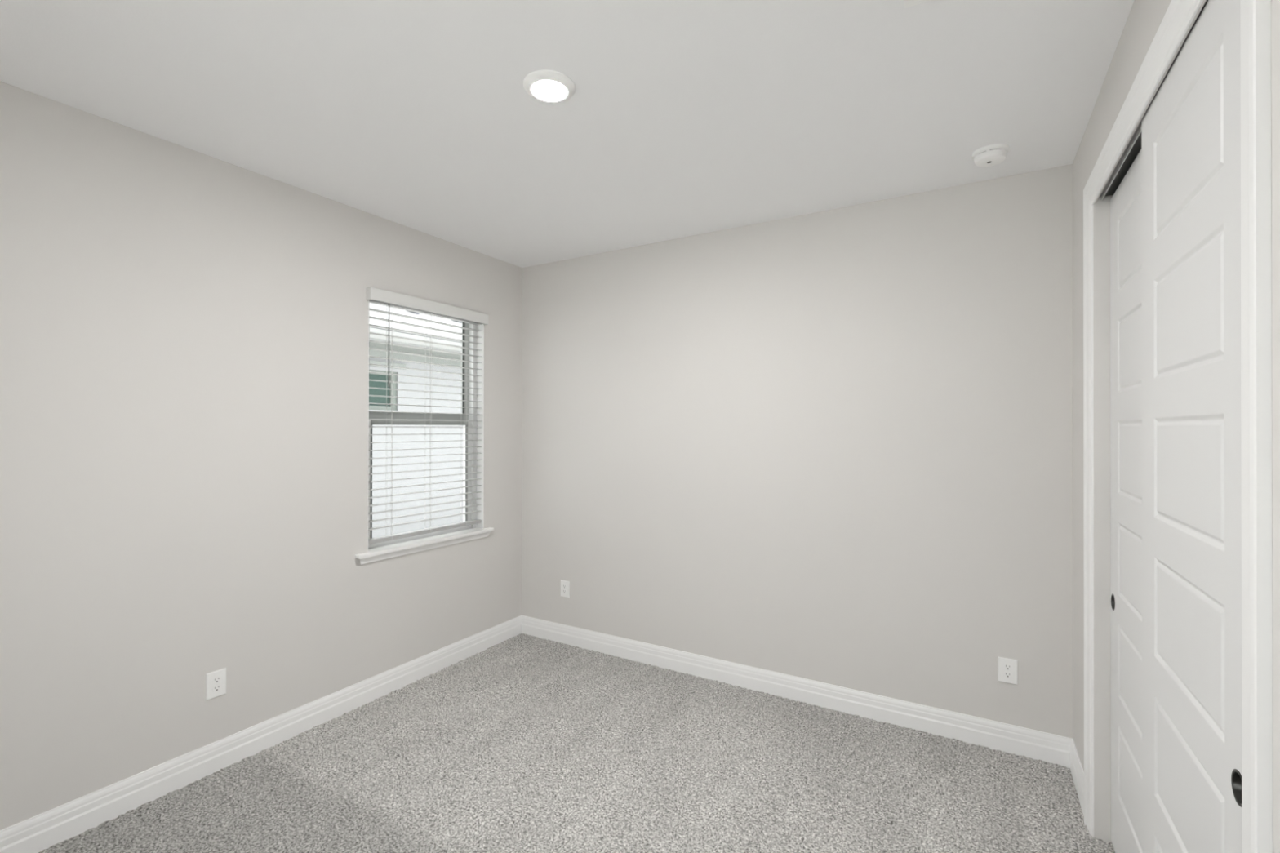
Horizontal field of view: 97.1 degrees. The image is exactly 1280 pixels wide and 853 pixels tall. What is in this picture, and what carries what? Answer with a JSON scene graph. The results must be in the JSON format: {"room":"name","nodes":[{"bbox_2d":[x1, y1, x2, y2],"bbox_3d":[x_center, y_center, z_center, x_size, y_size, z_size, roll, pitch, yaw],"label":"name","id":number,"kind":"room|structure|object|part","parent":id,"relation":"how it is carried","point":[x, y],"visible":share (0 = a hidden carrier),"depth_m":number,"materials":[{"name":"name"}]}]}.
{"room":"empty bedroom","nodes":[
{"label":"empty bedroom","id":0,"kind":"room"},
{"bbox_2d":[0,81,522,830],"bbox_3d":[-1.842,0.240,2.825,0.200,2.880,3.820,0,0,30],"label":"wall","id":1,"kind":"structure","parent":0,"point":[184,331],"depth_m":2.44,"materials":[{"name":"beige paint"}]},
{"bbox_2d":[205,667,226,700],"bbox_3d":[-1.895,1.152,2.528,0.009,0.116,0.078,0,0,30],"label":"electrical outlet","id":2,"kind":"object","parent":1,"relation":"attached to","point":[215,681],"visible":1,"depth_m":2.52,"materials":[{"name":"white plastic"}]},
{"bbox_2d":[212,684,221,692],"bbox_3d":[-1.893,1.171,2.526,0.002,0.027,0.034,0,0,30],"label":"receptacle","id":3,"kind":"object","parent":2,"relation":"attached to","point":[215,687],"depth_m":2.52,"materials":[{"name":"grey plastic"}]},
{"bbox_2d":[212,675,221,684],"bbox_3d":[-1.893,1.134,2.526,0.002,0.027,0.034,0,0,30],"label":"receptacle","id":4,"kind":"object","parent":2,"relation":"attached to","point":[215,679],"depth_m":2.52,"materials":[{"name":"grey plastic"}]},
{"bbox_2d":[0,615,521,852],"bbox_3d":[-1.802,1.478,2.681,0.014,0.135,3.620,0,0,30],"label":"baseboard","id":5,"kind":"structure","parent":1,"relation":"attached to","point":[37,833],"depth_m":2.53,"materials":[{"name":"white paint"}]},
{"bbox_2d":[355,300,493,564],"bbox_3d":[-1.356,-0.003,3.562,0.190,1.532,1.008,0,0,30],"label":"window","id":6,"kind":"structure","parent":1,"relation":"in","point":[406,545],"depth_m":3.88,"materials":[{"name":"white plastic"}]},
{"bbox_3d":[-1.412,-0.394,3.607,0.028,0.710,0.801,0,0,30],"label":"sash","id":7,"kind":"part","parent":6,"relation":"part of","materials":[{"name":"grey plastic"}]},
{"bbox_3d":[-1.384,-0.026,3.589,0.031,0.034,0.729,0,0,30],"label":"meeting rail","id":8,"kind":"part","parent":6,"relation":"part of","materials":[{"name":"grey plastic"}]},
{"bbox_3d":[-1.385,0.330,3.588,0.028,0.746,0.801,0,0,30],"label":"sash","id":9,"kind":"part","parent":6,"relation":"part of","materials":[{"name":"white plastic"}]},
{"bbox_3d":[-1.397,-0.021,3.596,0.084,1.497,0.869,0,0,30],"label":"frame","id":10,"kind":"part","parent":6,"relation":"part of","materials":[{"name":"white plastic"}]},
{"bbox_3d":[-1.321,0.716,3.539,0.108,0.023,1.008,0,0,30],"label":"sill","id":11,"kind":"part","parent":6,"relation":"part of","materials":[{"name":"white"}]},
{"bbox_2d":[366,286,488,544],"bbox_3d":[-1.316,-0.054,3.542,0.105,1.442,0.886,0,0,30],"label":"window blind","id":12,"kind":"object","parent":6,"relation":"attached to","point":[375,295],"visible":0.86,"depth_m":3.49,"materials":[{"name":"white plastic"}]},
{"bbox_3d":[-1.471,-0.027,3.329,0.056,1.386,0.014,0,0,30],"label":"ladder cord","id":13,"kind":"part","parent":12,"relation":"part of","materials":[{"name":"white fabric"}]},
{"bbox_3d":[-1.335,0.655,3.557,0.050,0.023,0.855,0,0,30],"label":"rail","id":14,"kind":"part","parent":12,"relation":"part of","materials":[{"name":"grey plastic"}]},
{"bbox_3d":[-1.331,-0.026,3.566,0.056,1.386,0.014,0,0,30],"label":"ladder cord","id":15,"kind":"part","parent":12,"relation":"part of","materials":[{"name":"white fabric"}]},
{"bbox_3d":[-1.184,-0.025,3.815,0.056,1.386,0.014,0,0,30],"label":"ladder cord","id":16,"kind":"part","parent":12,"relation":"part of","materials":[{"name":"white fabric"}]},
{"bbox_2d":[0,0,1133,267],"bbox_3d":[-0.096,-1.276,1.688,4.363,0.150,4.020,0,0,30],"label":"ceiling","id":17,"kind":"structure","parent":0,"point":[682,118],"depth_m":2.05,"materials":[{"name":"paint"}]},
{"bbox_2d":[523,70,575,102],"bbox_3d":[-0.320,-1.191,1.993,0.182,0.020,0.182,0,0,30],"label":"recessed light","id":18,"kind":"object","parent":17,"relation":"in","point":[545,86],"visible":1,"depth_m":1.97,"materials":[{"name":"white plastic"}]},
{"bbox_2d":[971,143,1009,167],"bbox_3d":[1.526,-1.171,2.459,0.141,0.050,0.141,0,0,30],"label":"smoke detector","id":19,"kind":"object","parent":17,"relation":"attached to","point":[990,155],"visible":1,"depth_m":2.42,"materials":[{"name":"white plastic"}]},
{"bbox_2d":[38,633,1115,852],"bbox_3d":[-0.333,1.540,1.816,3.427,0.012,3.624,0,0,30],"label":"floor","id":20,"kind":"structure","parent":0,"point":[523,743],"depth_m":2.44,"materials":[{"name":"carpet"}]},
{"bbox_2d":[521,164,1072,737],"bbox_3d":[0.957,0.245,3.278,4.163,2.880,0.200,0,0,30],"label":"wall","id":21,"kind":"structure","parent":0,"point":[834,446],"depth_m":3.11,"materials":[{"name":"beige paint"}]},
{"bbox_2d":[560,579,569,597],"bbox_3d":[-0.537,1.159,4.032,0.078,0.116,0.009,0,0,30],"label":"electrical outlet","id":22,"kind":"object","parent":21,"relation":"attached to","point":[565,585],"visible":1,"depth_m":4.03,"materials":[{"name":"white plastic"}]},
{"bbox_2d":[521,615,1072,768],"bbox_3d":[0.534,1.484,3.398,3.313,0.135,0.014,0,0,30],"label":"baseboard","id":23,"kind":"structure","parent":21,"relation":"attached to","point":[1050,748],"depth_m":3.10,"materials":[{"name":"white paint"}]},
{"bbox_2d":[998,656,1017,684],"bbox_3d":[1.750,1.162,2.686,0.078,0.116,0.009,0,0,30],"label":"electrical outlet","id":24,"kind":"object","parent":21,"relation":"attached to","point":[1007,668],"visible":1,"depth_m":2.68,"materials":[{"name":"white plastic"}]},
{"bbox_2d":[1003,671,1012,678],"bbox_3d":[1.748,1.180,2.684,0.034,0.027,0.002,0,0,30],"label":"receptacle","id":25,"kind":"object","parent":24,"relation":"attached to","point":[1006,674],"depth_m":2.68,"materials":[{"name":"grey plastic"}]},
{"bbox_2d":[1003,663,1012,670],"bbox_3d":[1.748,1.143,2.684,0.034,0.027,0.002,0,0,30],"label":"receptacle","id":26,"kind":"object","parent":24,"relation":"attached to","point":[1006,666],"depth_m":2.68,"materials":[{"name":"grey plastic"}]},
{"bbox_2d":[1072,0,1279,852],"bbox_3d":[1.099,0.174,0.978,0.115,2.752,3.620,0,0,30],"label":"wall","id":27,"kind":"structure","parent":0,"point":[1145,17],"depth_m":1.78,"materials":[{"name":"beige paint"}]},
{"bbox_2d":[1069,738,1084,816],"bbox_3d":[1.853,1.483,2.387,0.014,0.135,0.418,0,0,30],"label":"baseboard","id":28,"kind":"structure","parent":27,"relation":"attached to","point":[1075,766],"depth_m":2.40,"materials":[{"name":"white paint"}]},
{"bbox_2d":[1098,0,1208,200],"bbox_3d":[1.412,-0.856,1.507,0.104,0.017,1.369,0,0,30],"label":"door track","id":29,"kind":"object","parent":27,"relation":"attached to","point":[1133,148],"visible":0.25,"depth_m":1.80,"materials":[{"name":"grey metal"}]},
{"bbox_2d":[1110,149,1142,852],"bbox_3d":[1.580,0.344,1.782,0.035,2.372,0.711,0,0,30],"label":"door","id":30,"kind":"structure","parent":29,"relation":"hanging from","point":[1126,243],"depth_m":1.89,"materials":[{"name":"white paint"}]},
{"bbox_3d":[1.728,0.640,2.055,0.014,0.059,0.059,0,0,30],"label":"finger pull","id":31,"kind":"part","parent":30,"relation":"part of","materials":[{"name":"black metal"}]},
{"bbox_2d":[1141,0,1241,852],"bbox_3d":[1.219,0.341,1.245,0.035,2.372,0.711,0,0,30],"label":"door","id":32,"kind":"structure","parent":29,"relation":"hanging from","point":[1191,128],"depth_m":1.19,"materials":[{"name":"white paint"}]},
{"bbox_3d":[1.057,0.635,0.990,0.014,0.059,0.059,0,0,30],"label":"finger pull","id":33,"kind":"part","parent":32,"relation":"part of","materials":[{"name":"black metal"}]},
{"bbox_2d":[1083,0,1272,852],"bbox_3d":[1.400,0.306,1.509,0.133,2.480,1.565,0,0,30],"label":"door frame","id":34,"kind":"structure","parent":27,"relation":"attached to","point":[1255,15],"depth_m":0.92,"materials":[{"name":"white paint"}]},
{"label":"outside","id":35,"kind":"structure","parent":0,"visible":0},
{"bbox_3d":[-1.986,1.969,2.566,24.813,0.140,28.000,0,0,30],"label":"ground","id":36,"kind":"structure","parent":35,"visible":0},
{"bbox_2d":[368,302,463,537],"bbox_3d":[-6.721,-0.537,9.425,7.495,4.882,15.800,0,0,30],"label":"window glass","id":37,"kind":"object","parent":36,"relation":"on","point":[450,520],"visible":0.16,"depth_m":8.70,"materials":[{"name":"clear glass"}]},
{"bbox_3d":[-4.008,-0.529,7.967,0.030,0.455,1.120,0,0,30],"label":"pane","id":38,"kind":"part","parent":37,"relation":"part of","materials":[{"name":"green glass"}]}
]}

